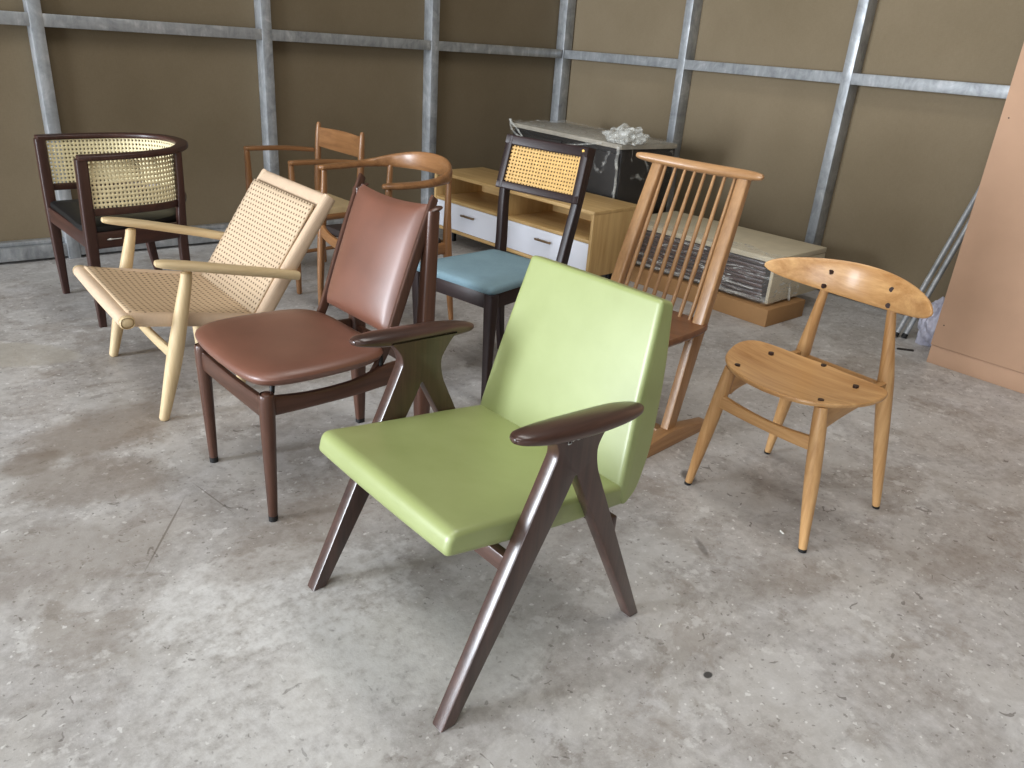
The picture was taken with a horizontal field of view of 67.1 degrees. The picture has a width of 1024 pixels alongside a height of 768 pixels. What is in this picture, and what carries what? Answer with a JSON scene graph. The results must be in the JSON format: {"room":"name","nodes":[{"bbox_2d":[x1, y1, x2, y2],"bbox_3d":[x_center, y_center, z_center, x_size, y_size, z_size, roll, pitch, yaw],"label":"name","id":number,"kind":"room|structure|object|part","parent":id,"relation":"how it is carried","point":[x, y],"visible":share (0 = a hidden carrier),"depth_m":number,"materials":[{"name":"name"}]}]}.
{"room":"furniture storage warehouse","nodes":[
{"label":"furniture storage warehouse","id":0,"kind":"room"},
{"bbox_2d":[0,0,559,241],"bbox_3d":[-4.194,-2.186,2.230,12.121,4.200,0.030,-15,30,-37],"label":"wall","id":1,"kind":"structure","parent":0,"point":[201,91],"depth_m":4.85,"materials":[{"name":"brown paint"}]},
{"bbox_2d":[22,0,80,258],"bbox_3d":[-2.370,-2.647,3.573,0.062,4.200,0.100,-15,30,-37],"label":"trim","id":2,"kind":"structure","parent":1,"relation":"attached to","point":[36,30],"depth_m":4.02,"materials":[{"name":"metal"}]},
{"bbox_2d":[0,218,343,262],"bbox_3d":[-4.340,-0.293,2.976,11.981,0.093,0.093,-15,30,-37],"label":"trim","id":3,"kind":"structure","parent":1,"relation":"attached to","point":[40,248],"depth_m":4.30,"materials":[{"name":"metal"}]},
{"bbox_2d":[254,0,278,174],"bbox_3d":[-1.437,-2.900,4.300,0.062,4.200,0.100,-15,30,-37],"label":"trim","id":4,"kind":"structure","parent":1,"relation":"attached to","point":[262,9],"depth_m":4.74,"materials":[{"name":"metal"}]},
{"bbox_2d":[421,0,439,203],"bbox_3d":[-0.503,-3.153,5.027,0.062,4.200,0.100,-15,30,-37],"label":"trim","id":5,"kind":"structure","parent":1,"relation":"attached to","point":[432,7],"depth_m":5.46,"materials":[{"name":"metal"}]},
{"bbox_2d":[550,0,575,122],"bbox_3d":[0.468,-3.414,5.777,0.090,4.200,0.090,-15,30,-37],"label":"trim","id":6,"kind":"structure","parent":1,"relation":"attached to","point":[567,8],"depth_m":6.13,"materials":[{"name":"metal"}]},
{"bbox_2d":[0,228,1023,767],"bbox_3d":[-1.313,1.448,-0.139,12.401,0.120,9.847,-15,30,-37],"label":"floor","id":7,"kind":"structure","parent":0,"point":[154,613],"depth_m":2.01,"materials":[{"name":"concrete"}]},
{"bbox_2d":[33,132,190,327],"bbox_3d":[-1.812,-0.764,3.665,0.562,0.768,0.702,-17,32,-39],"label":"armchair","id":8,"kind":"object","parent":7,"relation":"on","point":[80,218],"visible":0.99,"depth_m":3.47,"materials":[{"name":"brown wood"}]},
{"bbox_3d":[-2.206,-0.796,3.710,0.051,0.736,0.068,-17,32,-39],"label":"leg","id":9,"kind":"part","parent":8,"relation":"part of","materials":[{"name":"brown wood"}]},
{"bbox_3d":[-2.006,-0.712,3.495,0.024,0.072,0.600,-17,32,-39],"label":"rail","id":10,"kind":"part","parent":8,"relation":"part of","materials":[{"name":"brown wood"}]},
{"bbox_3d":[-1.799,-0.588,3.309,0.051,0.736,0.068,-17,32,-39],"label":"leg","id":11,"kind":"part","parent":8,"relation":"part of","materials":[{"name":"brown wood"}]},
{"bbox_3d":[-1.784,-1.097,3.521,0.551,0.040,0.702,-17,32,-39],"label":"arm rail","id":12,"kind":"part","parent":8,"relation":"part of","materials":[{"name":"brown wood"}]},
{"bbox_3d":[-1.829,-0.802,3.613,0.482,0.057,0.591,-17,32,-39],"label":"seat","id":13,"kind":"part","parent":8,"relation":"part of","materials":[{"name":"black leather"}]},
{"bbox_3d":[-1.806,-0.883,3.610,0.508,0.032,0.647,-17,32,-39],"label":"rail","id":14,"kind":"part","parent":8,"relation":"part of","materials":[{"name":"brown wood"}]},
{"bbox_3d":[-1.663,-0.665,3.446,0.037,0.072,0.417,21,29,34],"label":"rail","id":15,"kind":"part","parent":8,"relation":"part of","materials":[{"name":"brown wood"}]},
{"bbox_3d":[-1.850,-0.872,3.934,0.077,0.742,0.069,-17,32,-39],"label":"leg","id":16,"kind":"part","parent":8,"relation":"part of","materials":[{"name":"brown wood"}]},
{"bbox_3d":[-1.529,-0.708,3.618,0.077,0.742,0.069,-17,32,-39],"label":"leg","id":17,"kind":"part","parent":8,"relation":"part of","materials":[{"name":"brown wood"}]},
{"bbox_2d":[73,169,334,420],"bbox_3d":[-1.171,-0.391,2.969,0.799,0.738,0.746,-15,30,-36],"label":"lounge chair","id":18,"kind":"object","parent":7,"relation":"on","point":[257,256],"visible":0.93,"depth_m":2.88,"materials":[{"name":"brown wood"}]},
{"bbox_3d":[-1.463,-0.320,2.745,0.050,0.046,0.645,-15,30,-36],"label":"rail","id":19,"kind":"part","parent":18,"relation":"part of","materials":[{"name":"wood"}]},
{"bbox_3d":[-1.573,-0.365,3.112,0.162,0.521,0.052,-15,30,-36],"label":"leg","id":20,"kind":"part","parent":18,"relation":"part of","materials":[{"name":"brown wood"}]},
{"bbox_3d":[-1.256,-0.200,2.516,0.048,0.044,0.023,-15,30,-36],"label":"rail","id":21,"kind":"part","parent":18,"relation":"part of","materials":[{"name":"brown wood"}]},
{"bbox_3d":[-1.460,-0.437,3.115,0.473,0.127,0.042,-14,30,-36],"label":"seat rail","id":22,"kind":"part","parent":18,"relation":"part of","materials":[{"name":"wood"}]},
{"bbox_3d":[-1.383,-0.627,3.137,0.507,0.136,0.066,-13,29,-33],"label":"armrest","id":23,"kind":"part","parent":18,"relation":"part of","materials":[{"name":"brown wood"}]},
{"bbox_3d":[-1.149,-0.123,2.637,0.162,0.521,0.052,-15,30,-36],"label":"leg","id":24,"kind":"part","parent":18,"relation":"part of","materials":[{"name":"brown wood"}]},
{"bbox_3d":[-1.090,-0.225,2.699,0.473,0.127,0.042,-15,30,-37],"label":"seat rail","id":25,"kind":"part","parent":18,"relation":"part of","materials":[{"name":"wood"}]},
{"bbox_3d":[-1.328,-0.281,3.252,0.044,0.287,0.097,-7,26,-24],"label":"leg","id":26,"kind":"part","parent":18,"relation":"part of","materials":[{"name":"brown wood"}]},
{"bbox_3d":[-0.969,-0.390,2.673,0.507,0.136,0.066,-17,32,-39],"label":"armrest","id":27,"kind":"part","parent":18,"relation":"part of","materials":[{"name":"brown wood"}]},
{"bbox_3d":[-0.868,-0.764,3.049,0.060,0.069,0.570,-15,30,-36],"label":"rail","id":28,"kind":"part","parent":18,"relation":"part of","materials":[{"name":"wood"}]},
{"bbox_2d":[243,122,364,293],"bbox_3d":[-1.115,-0.985,4.229,0.472,0.808,0.564,-16,31,-39],"label":"armchair","id":29,"kind":"object","parent":7,"relation":"on","point":[351,144],"visible":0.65,"depth_m":4.18,"materials":[{"name":"brown wood"}]},
{"bbox_3d":[-1.453,-0.962,4.297,0.041,0.665,0.044,-16,31,-39],"label":"leg","id":30,"kind":"part","parent":29,"relation":"part of","materials":[{"name":"brown wood"}]},
{"bbox_3d":[-1.286,-1.303,4.275,0.407,0.041,0.047,-16,31,-39],"label":"armrest","id":31,"kind":"part","parent":29,"relation":"part of","materials":[{"name":"brown wood"}]},
{"bbox_3d":[-1.109,-0.782,3.950,0.041,0.665,0.044,-16,31,-39],"label":"leg","id":32,"kind":"part","parent":29,"relation":"part of","materials":[{"name":"brown wood"}]},
{"bbox_3d":[-1.122,-1.107,4.502,0.057,0.808,0.041,-16,31,-39],"label":"leg","id":33,"kind":"part","parent":29,"relation":"part of","materials":[{"name":"brown wood"}]},
{"bbox_3d":[-0.976,-0.729,4.131,0.019,0.020,0.396,24,31,38],"label":"rail","id":34,"kind":"part","parent":29,"relation":"part of","materials":[{"name":"brown wood"}]},
{"bbox_3d":[-0.952,-1.127,3.937,0.407,0.041,0.047,-16,31,-39],"label":"armrest","id":35,"kind":"part","parent":29,"relation":"part of","materials":[{"name":"brown wood"}]},
{"bbox_3d":[-0.965,-0.879,4.064,0.019,0.032,0.396,24,31,38],"label":"rail","id":36,"kind":"part","parent":29,"relation":"part of","materials":[{"name":"brown wood"}]},
{"bbox_3d":[-1.133,-0.980,4.214,0.415,0.059,0.521,-16,31,-39],"label":"seat","id":37,"kind":"part","parent":29,"relation":"part of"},
{"bbox_3d":[-0.820,-0.948,4.196,0.057,0.808,0.041,-16,31,-39],"label":"leg","id":38,"kind":"part","parent":29,"relation":"part of","materials":[{"name":"brown wood"}]},
{"bbox_2d":[194,173,442,521],"bbox_3d":[-0.590,-0.144,2.334,0.615,0.880,0.511,-17,32,-39],"label":"dining chair","id":39,"kind":"object","parent":7,"relation":"on","point":[382,240],"visible":0.94,"depth_m":2.26,"materials":[{"name":"brown leather"}]},
{"bbox_3d":[-0.948,0.062,2.401,0.044,0.402,0.043,-17,32,-39],"label":"leg","id":40,"kind":"part","parent":39,"relation":"part of","materials":[{"name":"brown wood"}]},
{"bbox_3d":[-0.795,-0.002,2.200,0.020,0.065,0.412,-17,32,-39],"label":"rail","id":41,"kind":"part","parent":39,"relation":"part of","materials":[{"name":"brown wood"}]},
{"bbox_3d":[-0.664,0.208,2.120,0.044,0.402,0.043,-17,32,-39],"label":"leg","id":42,"kind":"part","parent":39,"relation":"part of","materials":[{"name":"brown wood"}]},
{"bbox_3d":[-0.655,-0.114,2.284,0.440,0.070,0.511,-17,32,-39],"label":"seat","id":43,"kind":"part","parent":39,"relation":"part of","materials":[{"name":"brown leather"}]},
{"bbox_3d":[-0.460,0.000,2.228,0.509,0.074,0.024,-18,32,-41],"label":"rail","id":44,"kind":"part","parent":39,"relation":"part of","materials":[{"name":"brown wood"}]},
{"bbox_3d":[-0.736,-0.141,2.500,0.509,0.074,0.024,-16,31,-38],"label":"rail","id":45,"kind":"part","parent":39,"relation":"part of","materials":[{"name":"brown wood"}]},
{"bbox_3d":[-0.525,-0.250,2.636,0.063,0.839,0.046,-17,32,-39],"label":"leg","id":46,"kind":"part","parent":39,"relation":"part of","materials":[{"name":"brown wood"}]},
{"bbox_3d":[-0.407,-0.121,2.531,0.020,0.044,0.390,-17,32,-39],"label":"rail","id":47,"kind":"part","parent":39,"relation":"part of","materials":[{"name":"brown wood"}]},
{"bbox_3d":[-0.429,-0.391,2.368,0.151,0.374,0.361,-17,32,-39],"label":"backrest","id":48,"kind":"part","parent":39,"relation":"part of","materials":[{"name":"brown leather"}]},
{"bbox_3d":[-0.268,-0.118,2.381,0.063,0.839,0.046,-17,32,-39],"label":"leg","id":49,"kind":"part","parent":39,"relation":"part of","materials":[{"name":"brown wood"}]},
{"bbox_2d":[317,152,452,319],"bbox_3d":[-0.578,-0.703,3.724,0.499,0.776,0.624,-17,32,-40],"label":"armchair","id":50,"kind":"object","parent":7,"relation":"on","point":[424,161],"visible":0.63,"depth_m":3.71,"materials":[{"name":"brown wood"}]},
{"bbox_3d":[-0.929,-0.705,3.782,0.059,0.685,0.044,-17,32,-40],"label":"leg","id":51,"kind":"part","parent":50,"relation":"part of","materials":[{"name":"brown wood"}]},
{"bbox_3d":[-0.747,-0.639,3.584,0.030,0.094,0.557,-17,32,-40],"label":"rail","id":52,"kind":"part","parent":50,"relation":"part of","materials":[{"name":"brown wood"}]},
{"bbox_3d":[-0.610,-0.708,3.689,0.355,0.039,0.518,-17,32,-40],"label":"seat","id":53,"kind":"part","parent":50,"relation":"part of","materials":[{"name":"grey"}]},
{"bbox_3d":[-0.550,-1.014,3.591,0.484,0.098,0.624,-17,32,-40],"label":"arm rail","id":54,"kind":"part","parent":50,"relation":"part of","materials":[{"name":"brown wood"}]},
{"bbox_3d":[-0.558,-0.517,3.421,0.059,0.685,0.044,-17,32,-40],"label":"leg","id":55,"kind":"part","parent":50,"relation":"part of","materials":[{"name":"brown wood"}]},
{"bbox_3d":[-0.612,-0.786,3.998,0.091,0.700,0.042,-5,25,-20],"label":"leg","id":56,"kind":"part","parent":50,"relation":"part of","materials":[{"name":"brown wood"}]},
{"bbox_3d":[-0.437,-0.600,3.535,0.023,0.064,0.361,23,30,37],"label":"rail","id":57,"kind":"part","parent":50,"relation":"part of","materials":[{"name":"brown wood"}]},
{"bbox_3d":[-0.300,-0.628,3.695,0.042,0.700,0.091,14,26,21],"label":"leg","id":58,"kind":"part","parent":50,"relation":"part of","materials":[{"name":"brown wood"}]},
{"bbox_2d":[308,256,672,731],"bbox_3d":[-0.055,0.173,1.807,0.662,0.802,0.653,-16,31,-38],"label":"armchair","id":59,"kind":"object","parent":7,"relation":"on","point":[560,432],"visible":1,"depth_m":1.75,"materials":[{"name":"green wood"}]},
{"bbox_3d":[-0.257,0.165,2.011,0.613,0.623,0.035,-16,31,-38],"label":"frame","id":60,"kind":"part","parent":59,"relation":"part of","materials":[{"name":"brown wood"}]},
{"bbox_3d":[-0.240,-0.125,1.905,0.359,0.049,0.072,-16,31,-38],"label":"armrest","id":61,"kind":"part","parent":59,"relation":"part of","materials":[{"name":"brown wood"}]},
{"bbox_3d":[-0.094,0.192,1.779,0.516,0.118,0.518,-16,31,-38],"label":"seat","id":62,"kind":"part","parent":59,"relation":"part of","materials":[{"name":"green leather"}]},
{"bbox_3d":[0.098,0.354,1.645,0.613,0.623,0.035,-16,31,-38],"label":"frame","id":63,"kind":"part","parent":59,"relation":"part of","materials":[{"name":"brown wood"}]},
{"bbox_3d":[0.147,-0.036,1.895,0.157,0.464,0.528,-16,31,-38],"label":"backrest","id":64,"kind":"part","parent":59,"relation":"part of","materials":[{"name":"green leather"}]},
{"bbox_3d":[0.139,0.077,1.514,0.359,0.049,0.072,-16,31,-38],"label":"armrest","id":65,"kind":"part","parent":59,"relation":"part of","materials":[{"name":"brown wood"}]},
{"bbox_2d":[412,134,595,399],"bbox_3d":[-0.048,-0.484,3.114,0.436,0.943,0.569,23,30,36],"label":"dining chair","id":66,"kind":"object","parent":7,"relation":"on","point":[491,280],"visible":0.91,"depth_m":3.06,"materials":[{"name":"blue fabric"}]},
{"bbox_3d":[-0.385,-0.249,3.143,0.043,0.446,0.043,23,30,36],"label":"leg","id":67,"kind":"part","parent":66,"relation":"part of","materials":[{"name":"brown wood"}]},
{"bbox_3d":[-0.225,-0.363,2.950,0.380,0.058,0.022,23,30,36],"label":"rail","id":68,"kind":"part","parent":66,"relation":"part of","materials":[{"name":"brown wood"}]},
{"bbox_3d":[-0.088,-0.461,3.075,0.424,0.043,0.445,23,30,36],"label":"seat","id":69,"kind":"part","parent":66,"relation":"part of","materials":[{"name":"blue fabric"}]},
{"bbox_3d":[-0.090,-0.126,2.914,0.043,0.446,0.043,23,30,35],"label":"leg","id":70,"kind":"part","parent":66,"relation":"part of","materials":[{"name":"brown wood"}]},
{"bbox_3d":[-0.036,-0.597,3.375,0.069,0.939,0.125,23,30,36],"label":"leg","id":71,"kind":"part","parent":66,"relation":"part of","materials":[{"name":"black wood"}]},
{"bbox_3d":[0.055,-0.366,3.005,0.022,0.058,0.420,20,29,32],"label":"rail","id":72,"kind":"part","parent":66,"relation":"part of","materials":[{"name":"brown wood"}]},
{"bbox_3d":[0.105,-0.784,3.150,0.432,0.039,0.047,23,30,35],"label":"rail","id":73,"kind":"part","parent":66,"relation":"part of","materials":[{"name":"black wood"}]},
{"bbox_3d":[0.126,-0.869,3.131,0.376,0.159,0.057,23,30,36],"label":"cane panel","id":74,"kind":"part","parent":66,"relation":"part of","materials":[{"name":"beige wicker"}]},
{"bbox_3d":[0.147,-0.959,3.109,0.428,0.047,0.048,23,30,36],"label":"rail","id":75,"kind":"part","parent":66,"relation":"part of","materials":[{"name":"black wood"}]},
{"bbox_3d":[0.232,-0.485,3.168,0.069,0.939,0.125,23,30,36],"label":"leg","id":76,"kind":"part","parent":66,"relation":"part of","materials":[{"name":"black wood"}]},
{"bbox_2d":[434,167,636,278],"bbox_3d":[0.102,-1.033,4.966,0.446,0.465,1.452,-17,32,-40],"label":"sideboard","id":77,"kind":"object","parent":7,"relation":"on","point":[536,224],"visible":0.75,"depth_m":4.75,"materials":[{"name":"brown wood"}]},
{"bbox_3d":[-0.406,-1.026,5.364,0.028,0.062,0.028,-17,32,-40],"label":"leg","id":78,"kind":"part","parent":77,"relation":"part of","materials":[{"name":"black metal"}]},
{"bbox_3d":[-0.372,-1.309,5.427,0.428,0.360,0.020,-17,32,-40],"label":"panel","id":79,"kind":"part","parent":77,"relation":"part of","materials":[{"name":"brown wood"}]},
{"bbox_3d":[-0.141,-1.116,5.211,0.392,0.171,0.701,-17,32,-40],"label":"drawer","id":80,"kind":"part","parent":77,"relation":"part of","materials":[{"name":"white paint"}]},
{"bbox_3d":[0.099,-0.909,5.027,0.424,0.020,1.412,-17,32,-40],"label":"panel","id":81,"kind":"part","parent":77,"relation":"part of","materials":[{"name":"brown wood"}]},
{"bbox_2d":[436,191,590,243],"bbox_3d":[0.113,-1.087,4.948,0.418,0.020,1.412,-17,32,-40],"label":"shelf","id":82,"kind":"object","parent":77,"relation":"attached to","point":[548,221],"depth_m":4.90,"materials":[{"name":"brown wood"}]},
{"bbox_3d":[0.260,-1.120,5.083,0.008,0.340,1.412,-17,32,-40],"label":"panel","id":83,"kind":"part","parent":77,"relation":"part of","materials":[{"name":"brown wood"}]},
{"bbox_3d":[0.184,-0.853,4.605,0.024,0.013,0.135,-17,32,-40],"label":"handle","id":84,"kind":"part","parent":77,"relation":"part of","materials":[{"name":"brown metal"}]},
{"bbox_3d":[0.124,-1.238,4.881,0.428,0.020,1.452,-17,32,-40],"label":"panel","id":85,"kind":"part","parent":77,"relation":"part of","materials":[{"name":"brown wood"}]},
{"bbox_3d":[0.335,-0.875,4.749,0.392,0.171,0.701,-17,32,-40],"label":"drawer","id":86,"kind":"part","parent":77,"relation":"part of","materials":[{"name":"white paint"}]},
{"bbox_3d":[0.594,-0.821,4.490,0.428,0.360,0.020,-17,32,-40],"label":"panel","id":87,"kind":"part","parent":77,"relation":"part of","materials":[{"name":"brown wood"}]},
{"bbox_2d":[510,121,676,213],"bbox_3d":[0.512,-1.379,5.289,0.540,0.890,1.250,-13,29,-33],"label":"base cabinet","id":88,"kind":"object","parent":7,"relation":"on","point":[617,173],"visible":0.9,"depth_m":4.87,"materials":[{"name":"black stone"}]},
{"bbox_3d":[0.150,-1.418,5.427,0.018,0.630,0.543,-13,29,-33],"label":"door","id":89,"kind":"part","parent":88,"relation":"part of","materials":[{"name":"black stone"}]},
{"bbox_3d":[0.476,-1.209,5.012,0.018,0.630,0.543,-13,29,-33],"label":"door","id":90,"kind":"part","parent":88,"relation":"part of","materials":[{"name":"black stone"}]},
{"bbox_3d":[0.528,-1.681,5.204,0.480,0.028,1.146,-13,29,-33],"label":"panel","id":91,"kind":"part","parent":88,"relation":"part of","materials":[{"name":"grey stone"}]},
{"bbox_2d":[610,152,764,457],"bbox_3d":[0.422,-0.281,2.723,0.670,0.953,0.526,-19,33,-41],"label":"dining chair","id":92,"kind":"object","parent":7,"relation":"on","point":[688,329],"visible":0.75,"depth_m":2.75,"materials":[{"name":"brown wood"}]},
{"bbox_3d":[0.607,-0.014,2.749,0.149,0.380,0.032,-19,33,-41],"label":"leg","id":93,"kind":"part","parent":92,"relation":"part of","materials":[{"name":"brown wood"}]},
{"bbox_3d":[0.391,-0.222,2.719,0.432,0.035,0.492,-19,33,-41],"label":"seat","id":94,"kind":"part","parent":92,"relation":"part of","materials":[{"name":"brown wood"}]},
{"bbox_3d":[0.666,-0.768,2.736,0.071,0.043,0.526,-19,33,-41],"label":"crest rail","id":95,"kind":"part","parent":92,"relation":"part of","materials":[{"name":"brown wood"}]},
{"bbox_2d":[628,263,804,326],"bbox_3d":[1.165,-0.559,4.532,0.375,0.096,1.000,-16,31,-38],"label":"carton","id":96,"kind":"object","parent":7,"relation":"on","point":[759,313],"visible":0.52,"depth_m":4.24,"materials":[{"name":"brown cardboard"}]},
{"bbox_2d":[636,211,826,303],"bbox_3d":[1.211,-0.770,4.562,0.559,0.261,1.079,-17,31,-39],"label":"box","id":97,"kind":"object","parent":96,"relation":"on","point":[745,274],"visible":0.54,"depth_m":4.29,"materials":[{"name":"white"}]},
{"bbox_3d":[1.557,-0.584,4.234,0.536,0.215,0.018,-17,31,-39],"label":"panel","id":98,"kind":"part","parent":97,"relation":"part of","materials":[{"name":"beige wood"}]},
{"bbox_2d":[684,257,932,552],"bbox_3d":[0.899,0.027,2.355,0.474,0.754,0.536,-14,30,-35],"label":"dining chair","id":99,"kind":"object","parent":7,"relation":"on","point":[834,391],"visible":1,"depth_m":2.32,"materials":[{"name":"brown wood"}]},
{"bbox_3d":[0.626,0.140,2.443,0.095,0.439,0.044,18,27,28],"label":"leg","id":100,"kind":"part","parent":99,"relation":"part of","materials":[{"name":"brown wood"}]},
{"bbox_3d":[0.809,-0.043,2.462,0.351,0.088,0.020,-13,29,-34],"label":"rail","id":101,"kind":"part","parent":99,"relation":"part of","materials":[{"name":"brown wood"}]},
{"bbox_3d":[0.954,-0.041,2.596,0.047,0.691,0.140,1,24,-8],"label":"leg","id":102,"kind":"part","parent":99,"relation":"part of","materials":[{"name":"brown wood"}]},
{"bbox_3d":[0.836,-0.022,2.284,0.311,0.037,0.486,-14,30,-35],"label":"seat","id":103,"kind":"part","parent":99,"relation":"part of","materials":[{"name":"brown wood"}]},
{"bbox_3d":[0.846,0.271,2.186,0.044,0.439,0.095,-4,25,-18],"label":"leg","id":104,"kind":"part","parent":99,"relation":"part of","materials":[{"name":"brown wood"}]},
{"bbox_3d":[1.048,-0.024,2.464,0.016,0.060,0.300,-14,30,-35],"label":"rail","id":105,"kind":"part","parent":99,"relation":"part of","materials":[{"name":"brown wood"}]},
{"bbox_3d":[1.016,-0.291,2.294,0.146,0.108,0.536,-14,30,-35],"label":"backrest","id":106,"kind":"part","parent":99,"relation":"part of","materials":[{"name":"brown wood"}]},
{"bbox_3d":[0.991,0.065,2.248,0.351,0.088,0.020,-15,30,-36],"label":"rail","id":107,"kind":"part","parent":99,"relation":"part of","materials":[{"name":"brown wood"}]},
{"bbox_3d":[1.144,0.072,2.373,0.140,0.691,0.047,13,25,19],"label":"leg","id":108,"kind":"part","parent":99,"relation":"part of","materials":[{"name":"brown wood"}]},
{"bbox_2d":[897,348,913,351],"bbox_3d":[1.997,-0.175,3.919,0.088,0.007,0.021,7,24,6],"label":"strip","id":109,"kind":"object","parent":7,"relation":"on","point":[905,349],"visible":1,"depth_m":3.91,"materials":[{"name":"black metal"}]},
{"bbox_2d":[915,297,944,346],"bbox_3d":[2.189,-0.323,3.973,0.221,0.258,0.174,-15,30,-37],"label":"plastic bag","id":110,"kind":"object","parent":7,"relation":"on","point":[927,326],"visible":0.41,"depth_m":3.93,"materials":[{"name":"grey plastic"}]},
{"bbox_2d":[901,219,968,338],"bbox_3d":[2.306,-0.696,4.032,0.512,0.907,0.029,-12,28,-32],"label":"steel pole","id":111,"kind":"object","parent":7,"relation":"on","point":[959,240],"visible":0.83,"depth_m":4.04,"materials":[{"name":"grey metal"}]},
{"bbox_2d":[895,185,979,336],"bbox_3d":[2.276,-0.714,4.043,0.528,0.927,0.029,-11,28,-31],"label":"steel pole","id":112,"kind":"object","parent":7,"relation":"on","point":[968,209],"visible":0.54,"depth_m":4.04,"materials":[{"name":"grey metal"}]},
{"bbox_2d":[926,43,1023,393],"bbox_3d":[2.790,-0.953,2.971,0.564,2.300,1.490,-15,30,-37],"label":"wooden panel","id":113,"kind":"object","parent":7,"relation":"on","point":[979,332],"visible":1,"depth_m":3.47,"materials":[{"name":"brown wood"}]},
{"bbox_2d":[565,0,1023,302],"bbox_3d":[3.507,-1.762,2.566,0.030,4.200,9.547,-15,30,-37],"label":"wall","id":114,"kind":"structure","parent":0,"point":[912,162],"depth_m":4.68,"materials":[{"name":"brown paint"}]},
{"bbox_2d":[666,0,702,211],"bbox_3d":[1.247,-2.982,4.936,0.100,4.200,0.062,-15,30,-37],"label":"trim","id":115,"kind":"structure","parent":114,"relation":"attached to","point":[693,8],"depth_m":5.30,"materials":[{"name":"metal"}]},
{"bbox_2d":[564,50,1009,98],"bbox_3d":[3.416,-0.935,2.834,0.060,0.062,9.427,-15,30,-37],"label":"horizontal wall beam","id":116,"kind":"structure","parent":114,"relation":"attached to","point":[894,82],"depth_m":4.59,"materials":[{"name":"metal"}]},
{"bbox_2d":[805,0,877,245],"bbox_3d":[2.012,-2.555,4.101,0.100,4.200,0.062,-15,30,-37],"label":"vertical wall post","id":117,"kind":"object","parent":114,"relation":"attached to","point":[865,12],"depth_m":4.52,"materials":[{"name":"metal"}]},
{"bbox_3d":[-5.842,0.773,-4.712,0.040,4.200,9.547,-15,30,-37],"label":"wall","id":118,"kind":"structure","parent":0,"visible":0},
{"bbox_2d":[0,10,561,57],"bbox_3d":[-4.248,-1.352,2.489,11.981,0.062,0.060,-15,30,-37],"label":"horizontal wall beam","id":119,"kind":"structure","parent":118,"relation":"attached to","point":[6,17],"depth_m":4.55,"materials":[{"name":"metal"}]}
]}

